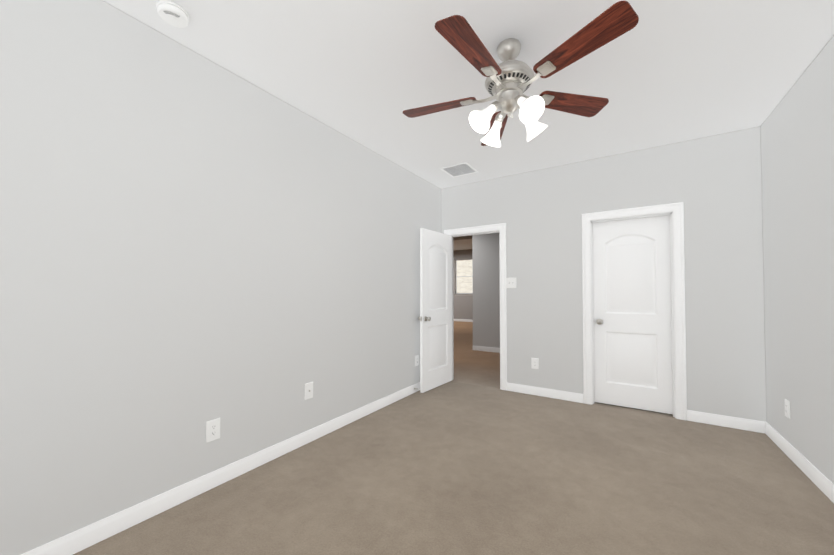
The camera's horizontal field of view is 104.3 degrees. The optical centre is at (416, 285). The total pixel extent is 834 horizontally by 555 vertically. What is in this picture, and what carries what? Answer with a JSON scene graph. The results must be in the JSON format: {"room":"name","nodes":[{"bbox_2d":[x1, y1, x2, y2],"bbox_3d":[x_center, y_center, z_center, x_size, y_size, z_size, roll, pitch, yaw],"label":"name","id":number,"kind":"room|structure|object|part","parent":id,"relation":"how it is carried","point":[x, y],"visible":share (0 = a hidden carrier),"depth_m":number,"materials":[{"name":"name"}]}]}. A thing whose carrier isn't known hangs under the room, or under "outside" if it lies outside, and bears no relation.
{"room":"empty bedroom","nodes":[
{"label":"empty bedroom","id":0,"kind":"room"},
{"bbox_2d":[0,0,440,554],"bbox_3d":[-0.902,-0.068,2.832,0.115,2.740,4.670,-1,-1,33],"label":"wall","id":1,"kind":"structure","parent":0,"point":[192,242],"depth_m":1.87,"materials":[{"name":"white paint"}]},
{"bbox_2d":[206,418,219,442],"bbox_3d":[-1.304,0.924,2.077,0.008,0.132,0.085,-1,-1,33],"label":"electrical outlet","id":2,"kind":"object","parent":1,"relation":"attached to","point":[212,430],"visible":1,"depth_m":2.07,"materials":[{"name":"white plastic"}]},
{"bbox_2d":[21,382,419,554],"bbox_3d":[-0.841,1.251,2.766,0.030,0.100,4.440,-1,-1,33],"label":"baseboard","id":3,"kind":"structure","parent":1,"relation":"attached to","point":[78,540],"depth_m":1.96,"materials":[{"name":"white wood"}]},
{"bbox_2d":[305,382,312,399],"bbox_3d":[-0.896,0.875,2.702,0.017,0.132,0.085,-1,-1,33],"label":"outlet","id":4,"kind":"object","parent":1,"relation":"attached to","point":[308,390],"visible":1,"depth_m":2.70,"materials":[{"name":"white plastic"}]},
{"bbox_2d":[415,355,418,365],"bbox_3d":[0.000,0.942,4.093,0.008,0.132,0.085,-1,-1,33],"label":"electrical outlet","id":5,"kind":"object","parent":1,"relation":"attached to","point":[416,360],"visible":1,"depth_m":4.09,"materials":[{"name":"white plastic"}]},
{"bbox_2d":[73,381,833,554],"bbox_3d":[0.485,1.313,1.839,3.493,0.060,4.555,-1,-1,33],"label":"floor carpet","id":6,"kind":"object","parent":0,"point":[453,468],"visible":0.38,"depth_m":2.01,"materials":[{"name":"beige carpet"}]},
{"bbox_2d":[453,239,471,250],"bbox_3d":[1.773,-1.609,11.495,14.000,0.060,4.360,-1,-1,33],"label":"ceiling","id":7,"kind":"structure","parent":0,"point":[464,244],"depth_m":12.27,"materials":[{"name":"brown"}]},
{"bbox_2d":[453,249,472,319],"bbox_3d":[2.941,-0.018,13.269,14.000,3.050,0.140,-1,-1,33],"label":"wall","id":8,"kind":"structure","parent":0,"point":[463,307],"depth_m":13.84,"materials":[{"name":"grey paint"}]},
{"bbox_2d":[454,294,472,295],"bbox_3d":[1.356,0.386,14.245,2.610,0.090,0.130,-1,-1,33],"label":"window sill","id":9,"kind":"structure","parent":8,"relation":"attached to","point":[463,294],"depth_m":13.79,"materials":[{"name":"white paint"}]},
{"bbox_2d":[454,319,472,321],"bbox_3d":[2.899,1.455,13.175,14.000,0.100,0.014,-1,-1,33],"label":"baseboard","id":10,"kind":"structure","parent":8,"relation":"attached to","point":[463,320],"depth_m":13.74,"materials":[{"name":"white wood"}]},
{"bbox_2d":[456,259,472,293],"bbox_3d":[1.399,-0.390,14.327,2.510,1.465,0.030,-1,-1,33],"label":"room window","id":11,"kind":"structure","parent":8,"relation":"in","point":[461,276],"depth_m":14.06,"materials":[{"name":"white"}]},
{"bbox_2d":[103,0,833,239],"bbox_3d":[-1.816,-1.532,5.944,14.000,0.310,8.855,-1,-1,33],"label":"ceiling","id":12,"kind":"structure","parent":0,"point":[366,73],"depth_m":2.14,"materials":[{"name":"white paint"}]},
{"bbox_2d":[156,0,188,27],"bbox_3d":[-1.298,-1.438,1.727,0.140,0.044,0.140,-1,-1,33],"label":"smoke detector","id":13,"kind":"object","parent":12,"relation":"attached to","point":[173,14],"visible":1,"depth_m":1.70,"materials":[{"name":"white plastic"}]},
{"bbox_2d":[440,162,478,176],"bbox_3d":[0.519,-1.412,3.964,0.356,0.013,0.356,-1,-1,33],"label":"ceiling vent","id":14,"kind":"object","parent":12,"relation":"in","point":[461,169],"visible":1,"depth_m":3.95,"materials":[{"name":"white metal"}]},
{"bbox_2d":[403,1,638,146],"bbox_3d":[0.526,-1.180,1.950,1.324,0.551,1.305,-1,-1,33],"label":"fan","id":15,"kind":"object","parent":12,"relation":"hanging from","point":[510,79],"visible":1,"depth_m":1.83,"materials":[{"name":"brown wood"}]},
{"bbox_3d":[0.146,-1.169,2.127,0.485,0.006,0.160,0,12,21],"label":"blade","id":16,"kind":"part","parent":15,"relation":"part of","materials":[{"name":"brown wood"}]},
{"bbox_3d":[0.279,-1.179,1.625,0.160,0.006,0.485,16,9,38],"label":"blade","id":17,"kind":"part","parent":15,"relation":"part of","materials":[{"name":"brown wood"}]},
{"bbox_3d":[0.422,-1.159,2.022,0.152,0.016,0.066,-1,-1,33],"label":"arm","id":18,"kind":"part","parent":15,"relation":"part of"},
{"bbox_3d":[0.583,-1.163,2.409,0.160,0.006,0.485,-13,-2,3],"label":"blade","id":19,"kind":"part","parent":15,"relation":"part of","materials":[{"name":"brown wood"}]},
{"bbox_3d":[0.466,-1.163,1.852,0.053,0.016,0.151,-1,-1,33],"label":"arm","id":20,"kind":"part","parent":15,"relation":"part of"},
{"bbox_3d":[0.559,-1.239,1.969,0.287,0.433,0.287,-1,-1,33],"label":"motor","id":21,"kind":"part","parent":15,"relation":"part of","materials":[{"name":"silver metal"}]},
{"bbox_3d":[0.639,-1.163,1.844,0.150,0.016,0.095,-1,-1,33],"label":"arm","id":22,"kind":"part","parent":15,"relation":"part of"},
{"label":"blade","id":23,"kind":"part","parent":15,"relation":"part of","materials":[{"name":"brown wood"}]},
{"bbox_3d":[0.798,-1.179,1.596,0.160,0.006,0.485,16,-10,-32],"label":"blade","id":24,"kind":"part","parent":15,"relation":"part of","materials":[{"name":"brown wood"}]},
{"bbox_2d":[472,233,499,347],"bbox_3d":[3.365,-0.012,5.704,5.070,2.740,0.120,-1,-1,33],"label":"wall","id":25,"kind":"structure","parent":0,"point":[486,287],"depth_m":6.86,"materials":[{"name":"grey paint"}]},
{"bbox_2d":[473,345,499,352],"bbox_3d":[3.329,1.307,5.622,5.070,0.100,0.014,-1,-1,33],"label":"baseboard","id":26,"kind":"structure","parent":25,"relation":"attached to","point":[487,349],"depth_m":6.82,"materials":[{"name":"white wood"}]},
{"bbox_2d":[452,321,674,417],"bbox_3d":[0.795,1.471,9.923,14.000,0.060,9.360,-1,-1,33],"label":"floor","id":27,"kind":"structure","parent":0,"point":[476,367],"depth_m":5.55,"materials":[{"name":"carpet"}]},
{"bbox_2d":[441,126,766,421],"bbox_3d":[1.753,-0.049,3.826,3.263,2.740,0.115,-1,-1,33],"label":"wall","id":28,"kind":"structure","parent":0,"point":[713,183],"depth_m":3.31,"materials":[{"name":"white paint"}]},
{"bbox_2d":[420,228,451,392],"bbox_3d":[0.267,0.304,4.287,0.035,2.030,0.711,-1,-1,37],"label":"door leaf","id":29,"kind":"structure","parent":28,"relation":"in","point":[436,307],"depth_m":4.23,"materials":[{"name":"white wood"}]},
{"bbox_2d":[418,316,430,320],"bbox_3d":[0.084,0.409,4.040,0.175,0.066,0.102,-1,-1,33],"label":"door knob","id":30,"kind":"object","parent":29,"relation":"attached to","point":[425,318],"depth_m":4.01,"materials":[{"name":"silver metal"}]},
{"bbox_2d":[444,223,506,389],"bbox_3d":[0.794,0.266,4.430,0.900,2.135,0.133,-1,-1,33],"label":"door frame","id":31,"kind":"structure","parent":28,"relation":"attached to","point":[501,227],"depth_m":4.17,"materials":[{"name":"white wood"}]},
{"bbox_2d":[506,278,515,287],"bbox_3d":[1.190,-0.038,4.110,0.132,0.132,0.020,-1,-1,33],"label":"light switch","id":32,"kind":"object","parent":28,"relation":"attached to","point":[510,282],"visible":1,"depth_m":4.11,"materials":[{"name":"white plastic"}]},
{"bbox_2d":[531,358,538,368],"bbox_3d":[1.433,0.944,3.940,0.085,0.132,0.008,-1,-1,33],"label":"electrical outlet","id":33,"kind":"object","parent":28,"relation":"attached to","point":[534,363],"visible":1,"depth_m":3.94,"materials":[{"name":"white plastic"}]},
{"bbox_2d":[507,382,583,402],"bbox_3d":[1.507,1.273,3.882,0.870,0.100,0.014,-1,-1,33],"label":"baseboard","id":34,"kind":"structure","parent":28,"relation":"attached to","point":[551,393],"depth_m":3.86,"materials":[{"name":"white wood"}]},
{"bbox_2d":[592,215,672,413],"bbox_3d":[2.301,0.288,3.500,0.711,2.030,0.035,-1,-1,33],"label":"closet door leaf","id":35,"kind":"structure","parent":28,"relation":"in","point":[632,311],"depth_m":3.47,"materials":[{"name":"white wood"}]},
{"bbox_2d":[596,319,602,324],"bbox_3d":[2.043,0.401,3.664,0.100,0.066,0.175,-1,-1,33],"label":"door knob","id":36,"kind":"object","parent":35,"relation":"attached to","point":[599,321],"depth_m":3.59,"materials":[{"name":"silver metal"}]},
{"bbox_2d":[582,202,686,419],"bbox_3d":[2.285,0.282,3.475,0.760,2.065,0.115,-1,-1,33],"label":"door frame","id":37,"kind":"structure","parent":28,"relation":"attached to","point":[672,286],"depth_m":3.30,"materials":[{"name":"white wood"}]},
{"bbox_2d":[687,410,763,432],"bbox_3d":[2.848,1.256,3.015,0.525,0.100,0.014,-1,-1,33],"label":"baseboard","id":38,"kind":"structure","parent":28,"relation":"attached to","point":[695,416],"depth_m":3.01,"materials":[{"name":"white wood"}]},
{"bbox_2d":[761,36,833,483],"bbox_3d":[1.934,-0.104,0.997,0.115,2.740,4.670,-1,-1,33],"label":"wall","id":39,"kind":"structure","parent":0,"point":[797,147],"depth_m":2.25,"materials":[{"name":"white paint"}]},
{"bbox_2d":[784,399,789,418],"bbox_3d":[2.838,0.943,2.488,0.008,0.132,0.085,-1,-1,33],"label":"electrical outlet","id":40,"kind":"object","parent":39,"relation":"attached to","point":[787,408],"visible":1,"depth_m":2.48,"materials":[{"name":"white plastic"}]},
{"bbox_2d":[761,422,833,502],"bbox_3d":[1.880,1.216,1.006,0.014,0.100,4.440,-1,-1,33],"label":"baseboard","id":41,"kind":"structure","parent":39,"relation":"attached to","point":[820,480],"depth_m":2.27,"materials":[{"name":"white wood"}]},
{"label":"outside","id":42,"kind":"structure","parent":0,"visible":0},
{"bbox_2d":[457,260,472,292],"bbox_3d":[1.340,-0.461,14.945,5.500,3.200,0.001,-1,-1,33],"label":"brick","id":43,"kind":"object","parent":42,"point":[464,284],"depth_m":14.43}
]}

